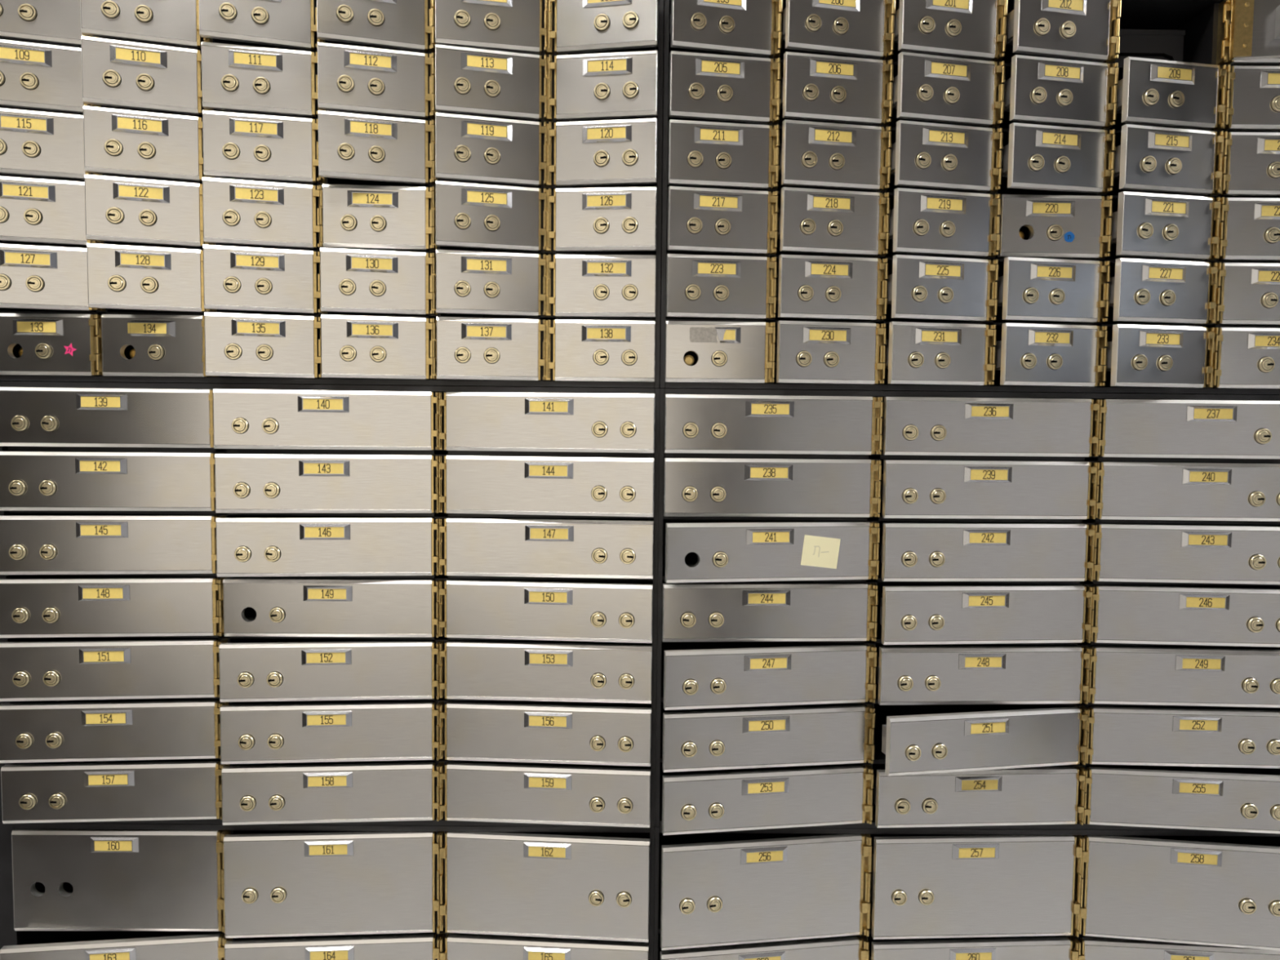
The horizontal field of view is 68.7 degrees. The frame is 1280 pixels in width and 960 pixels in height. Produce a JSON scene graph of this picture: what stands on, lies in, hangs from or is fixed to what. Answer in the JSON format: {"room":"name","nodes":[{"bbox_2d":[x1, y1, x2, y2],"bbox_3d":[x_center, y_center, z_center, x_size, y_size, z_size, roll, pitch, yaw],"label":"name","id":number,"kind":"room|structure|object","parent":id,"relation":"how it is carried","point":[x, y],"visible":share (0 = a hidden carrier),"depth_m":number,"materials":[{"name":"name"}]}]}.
{"room":"bank vault","nodes":[
{"label":"bank vault","id":0,"kind":"room"},
{"bbox_3d":[0.085,1.504,-0.005,5.800,0.100,3.310,1,3,-1],"label":"floor","id":1,"kind":"structure","parent":0,"visible":0},
{"bbox_3d":[0.010,1.025,1.346,1.591,0.694,0.354,1,3,-1],"label":"trim","id":2,"kind":"structure","parent":1,"relation":"on","visible":0},
{"bbox_2d":[0,822,654,959],"bbox_3d":[-0.383,0.541,1.296,0.795,0.270,0.338,1,3,-1],"label":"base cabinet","id":3,"kind":"object","parent":2,"relation":"on","point":[8,935],"visible":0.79,"depth_m":1.13,"materials":[{"name":"metal"}]},
{"bbox_2d":[11,828,225,931],"bbox_3d":[-0.624,0.482,1.138,0.256,0.123,0.036,1,3,0],"label":"box","id":4,"kind":"object","parent":3,"relation":"in","point":[144,880],"visible":1,"depth_m":1.12,"materials":[{"name":"metal"}]},
{"bbox_2d":[0,381,659,826],"bbox_3d":[-0.379,0.142,1.272,0.795,0.527,0.338,1,3,-1],"label":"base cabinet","id":5,"kind":"object","parent":3,"relation":"on","point":[439,454],"visible":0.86,"depth_m":1.12,"materials":[{"name":"metal"}]},
{"bbox_2d":[0,386,213,448],"bbox_3d":[-0.619,-0.073,1.101,0.256,0.068,0.038,0,3,-3],"label":"box","id":6,"kind":"object","parent":5,"relation":"attached to","point":[29,416],"visible":0.94,"depth_m":1.09,"materials":[{"name":"metal"}]},
{"bbox_2d":[0,451,216,511],"bbox_3d":[-0.620,0.001,1.100,0.256,0.068,0.038,0,3,-5],"label":"box","id":7,"kind":"object","parent":5,"relation":"attached to","point":[30,481],"visible":0.96,"depth_m":1.09,"materials":[{"name":"metal"}]},
{"bbox_2d":[0,515,217,574],"bbox_3d":[-0.621,0.075,1.103,0.256,0.068,0.038,0,3,-6],"label":"box","id":8,"kind":"object","parent":5,"relation":"attached to","point":[30,544],"visible":0.97,"depth_m":1.09,"materials":[{"name":"metal"}]},
{"bbox_2d":[0,639,219,701],"bbox_3d":[-0.622,0.223,1.111,0.256,0.068,0.038,0,3,-6],"label":"box","id":9,"kind":"object","parent":5,"relation":"in","point":[68,670],"visible":1,"depth_m":1.10,"materials":[{"name":"metal"}]},
{"bbox_2d":[0,700,220,763],"bbox_3d":[-0.623,0.297,1.117,0.256,0.068,0.038,0,3,-5],"label":"box","id":10,"kind":"object","parent":5,"relation":"attached to","point":[47,732],"visible":1,"depth_m":1.10,"materials":[{"name":"metal"}]},
{"bbox_2d":[0,760,222,823],"bbox_3d":[-0.624,0.371,1.123,0.256,0.068,0.038,0,3,-5],"label":"box","id":11,"kind":"object","parent":5,"relation":"in","point":[162,790],"visible":1,"depth_m":1.11,"materials":[{"name":"metal"}]},
{"bbox_2d":[0,577,222,637],"bbox_3d":[-0.622,0.149,1.108,0.256,0.068,0.038,0,3,-5],"label":"box","id":12,"kind":"object","parent":5,"relation":"attached to","point":[62,607],"visible":1,"depth_m":1.09,"materials":[{"name":"metal"}]},
{"bbox_2d":[213,388,438,449],"bbox_3d":[-0.363,-0.070,1.096,0.252,0.068,0.037,0,3,-7],"label":"box","id":13,"kind":"object","parent":5,"relation":"attached to","point":[243,419],"visible":1,"depth_m":1.08,"materials":[{"name":"metal"}]},
{"bbox_2d":[214,453,438,513],"bbox_3d":[-0.364,0.004,1.101,0.252,0.068,0.037,0,3,-6],"label":"box","id":14,"kind":"object","parent":5,"relation":"in","point":[244,482],"visible":1,"depth_m":1.09,"materials":[{"name":"metal"}]},
{"bbox_2d":[215,517,438,577],"bbox_3d":[-0.364,0.078,1.106,0.252,0.068,0.037,0,3,-6],"label":"box","id":15,"kind":"object","parent":5,"relation":"attached to","point":[245,546],"visible":1,"depth_m":1.09,"materials":[{"name":"metal"}]},
{"bbox_2d":[218,640,439,702],"bbox_3d":[-0.366,0.226,1.117,0.252,0.068,0.037,0,3,-5],"label":"box","id":16,"kind":"object","parent":5,"relation":"in","point":[249,672],"visible":1,"depth_m":1.10,"materials":[{"name":"metal"}]},
{"bbox_2d":[220,702,439,764],"bbox_3d":[-0.367,0.300,1.121,0.252,0.068,0.037,0,3,-5],"label":"box","id":17,"kind":"object","parent":5,"relation":"in","point":[402,731],"visible":1,"depth_m":1.11,"materials":[{"name":"metal"}]},
{"bbox_2d":[221,762,439,825],"bbox_3d":[-0.367,0.374,1.126,0.252,0.068,0.037,0,3,-5],"label":"box","id":18,"kind":"object","parent":5,"relation":"attached to","point":[369,792],"visible":1,"depth_m":1.11,"materials":[{"name":"metal"}]},
{"bbox_2d":[222,577,438,637],"bbox_3d":[-0.365,0.151,1.120,0.252,0.068,0.037,1,3,-2],"label":"box","id":19,"kind":"object","parent":5,"relation":"attached to","point":[283,607],"visible":1,"depth_m":1.11,"materials":[{"name":"metal"}]},
{"bbox_2d":[0,0,663,388],"bbox_3d":[-0.378,-0.352,1.243,0.803,0.461,0.338,1,3,-1],"label":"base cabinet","id":20,"kind":"object","parent":5,"relation":"on","point":[548,18],"visible":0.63,"depth_m":1.10,"materials":[{"name":"metal"}]},
{"bbox_2d":[80,35,202,115],"bbox_3d":[-0.559,-0.455,1.065,0.128,0.071,0.038,0,4,-18],"label":"box","id":21,"kind":"object","parent":20,"relation":"in","point":[115,73],"visible":0.97,"depth_m":1.05,"materials":[{"name":"metal"}]},
{"bbox_2d":[83,106,203,181],"bbox_3d":[-0.560,-0.381,1.070,0.128,0.071,0.038,0,4,-17],"label":"box","id":22,"kind":"object","parent":20,"relation":"in","point":[120,142],"visible":0.98,"depth_m":1.05,"materials":[{"name":"metal"}]},
{"bbox_2d":[84,174,204,247],"bbox_3d":[-0.560,-0.306,1.074,0.128,0.071,0.038,0,4,-18],"label":"box","id":23,"kind":"object","parent":20,"relation":"in","point":[117,209],"visible":0.97,"depth_m":1.06,"materials":[{"name":"metal"}]},
{"bbox_2d":[86,243,205,312],"bbox_3d":[-0.561,-0.231,1.079,0.128,0.071,0.038,0,4,-16],"label":"box","id":24,"kind":"object","parent":20,"relation":"attached to","point":[120,277],"visible":0.98,"depth_m":1.06,"materials":[{"name":"metal"}]},
{"bbox_2d":[101,314,207,377],"bbox_3d":[-0.561,-0.157,1.101,0.128,0.071,0.038,1,3,-1],"label":"box","id":25,"kind":"object","parent":20,"relation":"in","point":[164,345],"visible":0.94,"depth_m":1.09,"materials":[{"name":"metal"}]},
{"bbox_2d":[200,41,318,117],"bbox_3d":[-0.430,-0.454,1.072,0.128,0.071,0.038,0,3,-13],"label":"box","id":26,"kind":"object","parent":20,"relation":"in","point":[235,77],"visible":0.97,"depth_m":1.06,"materials":[{"name":"metal"}]},
{"bbox_2d":[202,110,318,182],"bbox_3d":[-0.430,-0.380,1.076,0.128,0.071,0.038,0,3,-13],"label":"box","id":27,"kind":"object","parent":20,"relation":"in","point":[237,145],"visible":0.95,"depth_m":1.06,"materials":[{"name":"metal"}]},
{"bbox_2d":[203,244,320,313],"bbox_3d":[-0.432,-0.230,1.081,0.128,0.071,0.038,0,4,-17],"label":"box","id":28,"kind":"object","parent":20,"relation":"in","point":[242,278],"visible":0.98,"depth_m":1.06,"materials":[{"name":"metal"}]},
{"bbox_2d":[202,177,322,248],"bbox_3d":[-0.431,-0.304,1.078,0.128,0.071,0.038,0,4,-15],"label":"box","id":29,"kind":"object","parent":20,"relation":"in","point":[236,211],"visible":1,"depth_m":1.06,"materials":[{"name":"metal"}]},
{"bbox_2d":[204,311,321,377],"bbox_3d":[-0.433,-0.155,1.085,0.128,0.071,0.038,0,4,-16],"label":"box","id":30,"kind":"object","parent":20,"relation":"attached to","point":[237,344],"visible":0.98,"depth_m":1.07,"materials":[{"name":"metal"}]},
{"bbox_2d":[317,41,435,118],"bbox_3d":[-0.300,-0.453,1.071,0.128,0.071,0.038,0,4,-14],"label":"box","id":31,"kind":"object","parent":20,"relation":"in","point":[351,78],"visible":1,"depth_m":1.06,"materials":[{"name":"metal"}]},
{"bbox_2d":[318,110,435,184],"bbox_3d":[-0.301,-0.378,1.075,0.128,0.071,0.038,0,4,-15],"label":"box","id":32,"kind":"object","parent":20,"relation":"attached to","point":[354,146],"visible":1,"depth_m":1.06,"materials":[{"name":"metal"}]},
{"bbox_2d":[320,247,435,315],"bbox_3d":[-0.302,-0.229,1.087,0.128,0.071,0.038,0,3,-12],"label":"box","id":33,"kind":"object","parent":20,"relation":"in","point":[352,280],"visible":1,"depth_m":1.07,"materials":[{"name":"metal"}]},
{"bbox_2d":[320,314,435,379],"bbox_3d":[-0.303,-0.154,1.093,0.128,0.071,0.038,0,3,-11],"label":"box","id":34,"kind":"object","parent":20,"relation":"attached to","point":[370,347],"visible":1,"depth_m":1.08,"materials":[{"name":"metal"}]},
{"bbox_2d":[322,183,435,250],"bbox_3d":[-0.301,-0.304,1.091,0.128,0.071,0.038,0,3,-4],"label":"box","id":35,"kind":"object","parent":20,"relation":"in","point":[354,216],"visible":1,"depth_m":1.08,"materials":[{"name":"metal"}]},
{"bbox_2d":[435,249,546,316],"bbox_3d":[-0.173,-0.227,1.090,0.125,0.071,0.037,0,3,-11],"label":"box","id":36,"kind":"object","parent":20,"relation":"in","point":[468,282],"visible":1,"depth_m":1.07,"materials":[{"name":"metal"}]},
{"bbox_2d":[435,180,546,251],"bbox_3d":[-0.173,-0.302,1.082,0.125,0.071,0.037,0,4,-15],"label":"box","id":37,"kind":"object","parent":20,"relation":"in","point":[468,215],"visible":1,"depth_m":1.07,"materials":[{"name":"metal"}]},
{"bbox_2d":[435,112,546,186],"bbox_3d":[-0.172,-0.377,1.077,0.125,0.071,0.037,0,4,-15],"label":"box","id":38,"kind":"object","parent":20,"relation":"in","point":[468,148],"visible":1,"depth_m":1.06,"materials":[{"name":"metal"}]},
{"bbox_2d":[435,44,546,119],"bbox_3d":[-0.171,-0.452,1.074,0.125,0.071,0.037,0,3,-14],"label":"box","id":39,"kind":"object","parent":20,"relation":"in","point":[468,81],"visible":1,"depth_m":1.06,"materials":[{"name":"metal"}]},
{"bbox_2d":[436,316,546,380],"bbox_3d":[-0.174,-0.153,1.098,0.125,0.071,0.037,0,3,-7],"label":"box","id":40,"kind":"object","parent":20,"relation":"in","point":[468,348],"visible":1,"depth_m":1.08,"materials":[{"name":"metal"}]},
{"bbox_2d":[547,320,655,382],"bbox_3d":[-0.045,-0.152,1.107,0.125,0.071,0.037,1,3,0],"label":"box","id":41,"kind":"object","parent":20,"relation":"in","point":[584,350],"visible":1,"depth_m":1.09,"materials":[{"name":"metal"}]},
{"bbox_2d":[547,254,656,317],"bbox_3d":[-0.044,-0.227,1.100,0.125,0.071,0.037,1,3,2],"label":"box","id":42,"kind":"object","parent":20,"relation":"in","point":[610,286],"visible":1,"depth_m":1.09,"materials":[{"name":"metal"}]},
{"bbox_2d":[547,186,657,252],"bbox_3d":[-0.042,-0.301,1.090,0.125,0.071,0.037,1,3,7],"label":"box","id":43,"kind":"object","parent":20,"relation":"attached to","point":[620,219],"visible":1,"depth_m":1.07,"materials":[{"name":"metal"}]},
{"bbox_2d":[547,118,657,186],"bbox_3d":[-0.041,-0.376,1.083,0.125,0.071,0.037,1,3,9],"label":"box","id":44,"kind":"object","parent":20,"relation":"in","point":[624,151],"visible":1,"depth_m":1.07,"materials":[{"name":"metal"}]},
{"bbox_2d":[548,49,657,120],"bbox_3d":[-0.040,-0.451,1.079,0.125,0.071,0.037,1,3,9],"label":"box","id":45,"kind":"object","parent":20,"relation":"in","point":[612,85],"visible":1,"depth_m":1.06,"materials":[{"name":"metal"}]},
{"bbox_2d":[439,762,650,827],"bbox_3d":[-0.113,0.376,1.129,0.252,0.068,0.037,1,3,4],"label":"box","id":46,"kind":"object","parent":5,"relation":"attached to","point":[473,792],"visible":1,"depth_m":1.11,"materials":[{"name":"metal"}]},
{"bbox_2d":[439,702,651,766],"bbox_3d":[-0.112,0.302,1.125,0.252,0.068,0.037,1,3,4],"label":"box","id":47,"kind":"object","parent":5,"relation":"attached to","point":[473,731],"visible":1,"depth_m":1.11,"materials":[{"name":"metal"}]},
{"bbox_2d":[439,640,652,703],"bbox_3d":[-0.112,0.228,1.123,0.252,0.068,0.037,1,3,2],"label":"box","id":48,"kind":"object","parent":5,"relation":"in","point":[473,670],"visible":1,"depth_m":1.11,"materials":[{"name":"metal"}]},
{"bbox_2d":[438,579,653,643],"bbox_3d":[-0.111,0.154,1.114,0.252,0.068,0.037,1,3,4],"label":"box","id":49,"kind":"object","parent":5,"relation":"attached to","point":[473,609],"visible":1,"depth_m":1.10,"materials":[{"name":"metal"}]},
{"bbox_2d":[438,517,653,578],"bbox_3d":[-0.110,0.080,1.115,0.252,0.068,0.037,1,3,2],"label":"box","id":50,"kind":"object","parent":5,"relation":"in","point":[473,547],"visible":1,"depth_m":1.10,"materials":[{"name":"metal"}]},
{"bbox_2d":[438,455,653,517],"bbox_3d":[-0.109,0.006,1.104,0.252,0.068,0.037,1,3,5],"label":"box","id":51,"kind":"object","parent":5,"relation":"attached to","point":[611,486],"visible":1,"depth_m":1.09,"materials":[{"name":"metal"}]},
{"bbox_2d":[438,391,654,453],"bbox_3d":[-0.108,-0.068,1.099,0.252,0.068,0.037,1,3,5],"label":"box","id":52,"kind":"object","parent":5,"relation":"attached to","point":[564,422],"visible":1,"depth_m":1.08,"materials":[{"name":"metal"}]},
{"bbox_2d":[223,831,439,937],"bbox_3d":[-0.369,0.485,1.134,0.252,0.123,0.037,0,3,-4],"label":"box","id":53,"kind":"object","parent":3,"relation":"attached to","point":[297,884],"visible":1,"depth_m":1.12,"materials":[{"name":"metal"}]},
{"bbox_2d":[439,831,649,942],"bbox_3d":[-0.114,0.487,1.134,0.252,0.123,0.037,1,3,4],"label":"box","id":54,"kind":"object","parent":3,"relation":"in","point":[569,886],"visible":1,"depth_m":1.12,"materials":[{"name":"metal"}]},
{"bbox_2d":[653,826,1279,959],"bbox_3d":[0.413,0.549,1.304,0.795,0.270,0.338,1,3,-1],"label":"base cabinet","id":55,"kind":"object","parent":2,"relation":"on","point":[1210,836],"visible":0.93,"depth_m":1.14,"materials":[{"name":"metal"}]},
{"bbox_2d":[660,834,871,950],"bbox_3d":[0.150,0.491,1.128,0.256,0.123,0.038,0,3,-9],"label":"box","id":56,"kind":"object","parent":55,"relation":"in","point":[768,890],"visible":1,"depth_m":1.11,"materials":[{"name":"metal"}]},
{"bbox_2d":[654,388,1279,830],"bbox_3d":[0.417,0.150,1.280,0.795,0.527,0.338,1,3,-1],"label":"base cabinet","id":57,"kind":"object","parent":55,"relation":"on","point":[873,735],"visible":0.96,"depth_m":1.13,"materials":[{"name":"metal"}]},
{"bbox_2d":[662,765,874,835],"bbox_3d":[0.152,0.379,1.120,0.256,0.068,0.037,0,3,-8],"label":"box","id":58,"kind":"object","parent":57,"relation":"in","point":[724,802],"visible":1,"depth_m":1.11,"materials":[{"name":"metal"}]},
{"bbox_2d":[662,705,875,772],"bbox_3d":[0.152,0.305,1.118,0.256,0.068,0.038,0,3,-9],"label":"box","id":59,"kind":"object","parent":57,"relation":"in","point":[722,740],"visible":1,"depth_m":1.10,"materials":[{"name":"metal"}]},
{"bbox_2d":[663,644,876,710],"bbox_3d":[0.153,0.231,1.111,0.256,0.068,0.037,0,3,-8],"label":"box","id":60,"kind":"object","parent":57,"relation":"attached to","point":[729,677],"visible":1,"depth_m":1.10,"materials":[{"name":"metal"}]},
{"bbox_2d":[662,582,878,641],"bbox_3d":[0.154,0.157,1.120,0.256,0.068,0.038,0,3,-4],"label":"box","id":61,"kind":"object","parent":57,"relation":"attached to","point":[692,612],"visible":1,"depth_m":1.11,"materials":[{"name":"metal"}]},
{"bbox_2d":[665,521,879,582],"bbox_3d":[0.155,0.083,1.103,0.256,0.068,0.037,0,3,-8],"label":"box","id":62,"kind":"object","parent":57,"relation":"attached to","point":[726,552],"visible":1,"depth_m":1.09,"materials":[{"name":"metal"}]},
{"bbox_2d":[663,457,881,517],"bbox_3d":[0.155,0.009,1.111,0.256,0.068,0.038,0,3,-4],"label":"box","id":63,"kind":"object","parent":57,"relation":"attached to","point":[692,486],"visible":1,"depth_m":1.10,"materials":[{"name":"metal"}]},
{"bbox_2d":[664,394,883,454],"bbox_3d":[0.156,-0.065,1.107,0.256,0.068,0.038,0,3,-4],"label":"box","id":64,"kind":"object","parent":57,"relation":"attached to","point":[694,423],"visible":1,"depth_m":1.09,"materials":[{"name":"metal"}]},
{"bbox_2d":[658,0,1279,395],"bbox_3d":[0.425,-0.344,1.251,0.801,0.461,0.338,1,3,-1],"label":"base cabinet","id":65,"kind":"object","parent":57,"relation":"on","point":[1204,25],"visible":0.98,"depth_m":1.10,"materials":[{"name":"metal"}]},
{"bbox_2d":[665,320,776,382],"bbox_3d":[0.094,-0.150,1.108,0.128,0.071,0.038,1,3,-1],"label":"box","id":66,"kind":"object","parent":65,"relation":"in","point":[726,352],"visible":1,"depth_m":1.09,"materials":[{"name":"metal"}]},
{"bbox_2d":[666,253,777,319],"bbox_3d":[0.094,-0.225,1.097,0.128,0.071,0.038,0,3,-7],"label":"box","id":67,"kind":"object","parent":65,"relation":"in","point":[698,286],"visible":1,"depth_m":1.08,"materials":[{"name":"metal"}]},
{"bbox_2d":[666,186,778,254],"bbox_3d":[0.094,-0.300,1.090,0.128,0.071,0.038,0,3,-9],"label":"box","id":68,"kind":"object","parent":65,"relation":"in","point":[704,220],"visible":1,"depth_m":1.07,"materials":[{"name":"metal"}]},
{"bbox_2d":[667,119,780,189],"bbox_3d":[0.095,-0.375,1.086,0.128,0.071,0.038,0,3,-8],"label":"box","id":69,"kind":"object","parent":65,"relation":"in","point":[701,153],"visible":1,"depth_m":1.07,"materials":[{"name":"metal"}]},
{"bbox_2d":[668,50,781,123],"bbox_3d":[0.096,-0.450,1.081,0.128,0.071,0.038,0,3,-10],"label":"box","id":70,"kind":"object","parent":65,"relation":"in","point":[703,86],"visible":1,"depth_m":1.06,"materials":[{"name":"metal"}]},
{"bbox_2d":[775,320,886,384],"bbox_3d":[0.222,-0.149,1.101,0.128,0.071,0.038,0,3,-8],"label":"box","id":71,"kind":"object","parent":65,"relation":"in","point":[806,352],"visible":1,"depth_m":1.09,"materials":[{"name":"metal"}]},
{"bbox_2d":[777,254,888,319],"bbox_3d":[0.223,-0.224,1.096,0.128,0.071,0.038,0,3,-9],"label":"box","id":72,"kind":"object","parent":65,"relation":"in","point":[809,286],"visible":1,"depth_m":1.08,"materials":[{"name":"metal"}]},
{"bbox_2d":[778,186,890,255],"bbox_3d":[0.223,-0.298,1.090,0.128,0.071,0.038,0,3,-11],"label":"box","id":73,"kind":"object","parent":65,"relation":"in","point":[811,220],"visible":1,"depth_m":1.07,"materials":[{"name":"metal"}]},
{"bbox_2d":[779,119,892,191],"bbox_3d":[0.224,-0.373,1.085,0.128,0.071,0.038,0,3,-11],"label":"box","id":74,"kind":"object","parent":65,"relation":"in","point":[813,153],"visible":1,"depth_m":1.07,"materials":[{"name":"metal"}]},
{"bbox_2d":[781,51,893,124],"bbox_3d":[0.225,-0.448,1.081,0.128,0.071,0.038,0,3,-11],"label":"box","id":75,"kind":"object","parent":65,"relation":"in","point":[816,87],"visible":1,"depth_m":1.06,"materials":[{"name":"metal"}]},
{"bbox_2d":[884,321,996,385],"bbox_3d":[0.350,-0.147,1.101,0.128,0.071,0.038,0,3,-10],"label":"box","id":76,"kind":"object","parent":65,"relation":"in","point":[917,353],"visible":1,"depth_m":1.08,"materials":[{"name":"metal"}]},
{"bbox_2d":[887,254,999,321],"bbox_3d":[0.351,-0.222,1.093,0.128,0.071,0.038,0,3,-12],"label":"box","id":77,"kind":"object","parent":65,"relation":"in","point":[919,287],"visible":1,"depth_m":1.08,"materials":[{"name":"metal"}]},
{"bbox_2d":[888,187,1000,257],"bbox_3d":[0.352,-0.297,1.089,0.128,0.071,0.038,0,3,-12],"label":"box","id":78,"kind":"object","parent":65,"relation":"in","point":[922,221],"visible":1,"depth_m":1.07,"materials":[{"name":"metal"}]},
{"bbox_2d":[890,120,1003,191],"bbox_3d":[0.353,-0.372,1.085,0.128,0.071,0.038,0,3,-12],"label":"box","id":79,"kind":"object","parent":65,"relation":"in","point":[923,154],"visible":1,"depth_m":1.07,"materials":[{"name":"metal"}]},
{"bbox_2d":[892,51,1005,126],"bbox_3d":[0.353,-0.447,1.080,0.128,0.071,0.038,0,3,-13],"label":"box","id":80,"kind":"object","parent":65,"relation":"in","point":[926,87],"visible":1,"depth_m":1.06,"materials":[{"name":"metal"}]},
{"bbox_2d":[994,322,1108,386],"bbox_3d":[0.481,-0.146,1.102,0.128,0.071,0.038,0,3,-10],"label":"box","id":81,"kind":"object","parent":65,"relation":"in","point":[1026,353],"visible":1,"depth_m":1.09,"materials":[{"name":"metal"}]},
{"bbox_2d":[996,257,1111,323],"bbox_3d":[0.482,-0.221,1.097,0.128,0.071,0.038,0,3,-10],"label":"box","id":82,"kind":"object","parent":65,"relation":"in","point":[1029,289],"visible":1,"depth_m":1.08,"materials":[{"name":"metal"}]},
{"bbox_2d":[997,194,1113,258],"bbox_3d":[0.484,-0.296,1.103,0.128,0.071,0.038,1,3,-1],"label":"box","id":83,"kind":"object","parent":65,"relation":"in","point":[1047,218],"visible":0.98,"depth_m":1.09,"materials":[{"name":"metal"}]},
{"bbox_2d":[1001,122,1115,193],"bbox_3d":[0.483,-0.371,1.087,0.128,0.071,0.038,0,3,-11],"label":"box","id":84,"kind":"object","parent":65,"relation":"attached to","point":[1036,156],"visible":1,"depth_m":1.07,"materials":[{"name":"metal"}]},
{"bbox_2d":[1003,54,1118,128],"bbox_3d":[0.484,-0.446,1.083,0.128,0.071,0.038,0,3,-11],"label":"box","id":85,"kind":"object","parent":65,"relation":"in","point":[1038,90],"visible":1,"depth_m":1.07,"materials":[{"name":"metal"}]},
{"bbox_2d":[1108,191,1220,259],"bbox_3d":[0.609,-0.295,1.094,0.125,0.071,0.037,0,3,-11],"label":"box","id":86,"kind":"object","parent":65,"relation":"in","point":[1144,224],"visible":1,"depth_m":1.08,"materials":[{"name":"metal"}]},
{"bbox_2d":[1111,124,1223,195],"bbox_3d":[0.610,-0.369,1.089,0.125,0.071,0.037,0,3,-11],"label":"box","id":87,"kind":"object","parent":65,"relation":"in","point":[1148,157],"visible":1,"depth_m":1.07,"materials":[{"name":"metal"}]},
{"bbox_2d":[1113,56,1226,129],"bbox_3d":[0.611,-0.444,1.085,0.125,0.071,0.037,0,3,-11],"label":"box","id":88,"kind":"object","parent":65,"relation":"in","point":[1150,91],"visible":1,"depth_m":1.07,"materials":[{"name":"metal"}]},
{"bbox_2d":[874,766,1085,827],"bbox_3d":[0.408,0.381,1.136,0.252,0.068,0.037,0,3,-4],"label":"box","id":89,"kind":"object","parent":57,"relation":"attached to","point":[1024,796],"visible":1,"depth_m":1.12,"materials":[{"name":"metal"}]},
{"bbox_2d":[876,645,1089,705],"bbox_3d":[0.410,0.233,1.128,0.252,0.068,0.037,0,3,-3],"label":"box","id":90,"kind":"object","parent":57,"relation":"attached to","point":[906,675],"visible":1,"depth_m":1.11,"materials":[{"name":"metal"}]},
{"bbox_2d":[881,706,1088,776],"bbox_3d":[0.409,0.308,1.117,0.252,0.068,0.037,0,3,-11],"label":"box","id":91,"kind":"object","parent":57,"relation":"attached to","point":[953,742],"visible":1,"depth_m":1.10,"materials":[{"name":"metal"}]},
{"bbox_2d":[880,585,1093,644],"bbox_3d":[0.410,0.159,1.120,0.252,0.068,0.037,0,3,-5],"label":"box","id":92,"kind":"object","parent":57,"relation":"attached to","point":[971,614],"visible":1,"depth_m":1.11,"materials":[{"name":"metal"}]},
{"bbox_2d":[880,523,1094,581],"bbox_3d":[0.411,0.085,1.118,0.252,0.068,0.037,0,3,-4],"label":"box","id":93,"kind":"object","parent":57,"relation":"attached to","point":[910,552],"visible":1,"depth_m":1.10,"materials":[{"name":"metal"}]},
{"bbox_2d":[880,459,1097,519],"bbox_3d":[0.412,0.011,1.116,0.252,0.068,0.037,0,3,-3],"label":"box","id":94,"kind":"object","parent":57,"relation":"attached to","point":[911,489],"visible":1,"depth_m":1.10,"materials":[{"name":"metal"}]},
{"bbox_2d":[881,396,1099,457],"bbox_3d":[0.413,-0.063,1.114,0.252,0.068,0.037,0,3,-2],"label":"box","id":95,"kind":"object","parent":57,"relation":"attached to","point":[911,425],"visible":1,"depth_m":1.10,"materials":[{"name":"metal"}]},
{"bbox_2d":[1083,766,1279,833],"bbox_3d":[0.663,0.384,1.132,0.252,0.068,0.037,1,3,6],"label":"box","id":96,"kind":"object","parent":57,"relation":"in","point":[1119,797],"visible":1,"depth_m":1.12,"materials":[{"name":"metal"}]},
{"bbox_2d":[1085,706,1279,768],"bbox_3d":[0.663,0.309,1.136,0.252,0.068,0.037,1,3,2],"label":"box","id":97,"kind":"object","parent":57,"relation":"attached to","point":[1118,735],"visible":1,"depth_m":1.12,"materials":[{"name":"metal"}]},
{"bbox_2d":[1088,646,1279,707],"bbox_3d":[0.664,0.236,1.131,0.252,0.068,0.037,1,3,2],"label":"box","id":98,"kind":"object","parent":57,"relation":"attached to","point":[1120,675],"visible":1,"depth_m":1.12,"materials":[{"name":"metal"}]},
{"bbox_2d":[1090,585,1279,647],"bbox_3d":[0.665,0.162,1.124,0.252,0.068,0.037,1,3,4],"label":"box","id":99,"kind":"object","parent":57,"relation":"attached to","point":[1136,615],"visible":1,"depth_m":1.11,"materials":[{"name":"metal"}]},
{"bbox_2d":[1093,524,1279,584],"bbox_3d":[0.665,0.088,1.121,0.252,0.068,0.037,1,3,3],"label":"box","id":100,"kind":"object","parent":57,"relation":"attached to","point":[1126,553],"visible":1,"depth_m":1.11,"materials":[{"name":"metal"}]},
{"bbox_2d":[1095,462,1279,521],"bbox_3d":[0.666,0.013,1.121,0.252,0.068,0.037,1,3,1],"label":"box","id":101,"kind":"object","parent":57,"relation":"attached to","point":[1128,491],"visible":1,"depth_m":1.11,"materials":[{"name":"metal"}]},
{"bbox_2d":[1097,399,1279,458],"bbox_3d":[0.667,-0.060,1.113,0.252,0.068,0.037,1,3,2],"label":"box","id":102,"kind":"object","parent":57,"relation":"in","point":[1130,428],"visible":1,"depth_m":1.10,"materials":[{"name":"metal"}]},
{"bbox_2d":[871,835,1082,939],"bbox_3d":[0.407,0.492,1.144,0.252,0.123,0.037,0,3,-3],"label":"box","id":103,"kind":"object","parent":55,"relation":"in","point":[967,886],"visible":1,"depth_m":1.13,"materials":[{"name":"metal"}]},
{"bbox_2d":[1079,835,1279,951],"bbox_3d":[0.661,0.495,1.135,0.252,0.123,0.037,1,3,7],"label":"box","id":104,"kind":"object","parent":55,"relation":"attached to","point":[1206,893],"visible":1,"depth_m":1.12,"materials":[{"name":"metal"}]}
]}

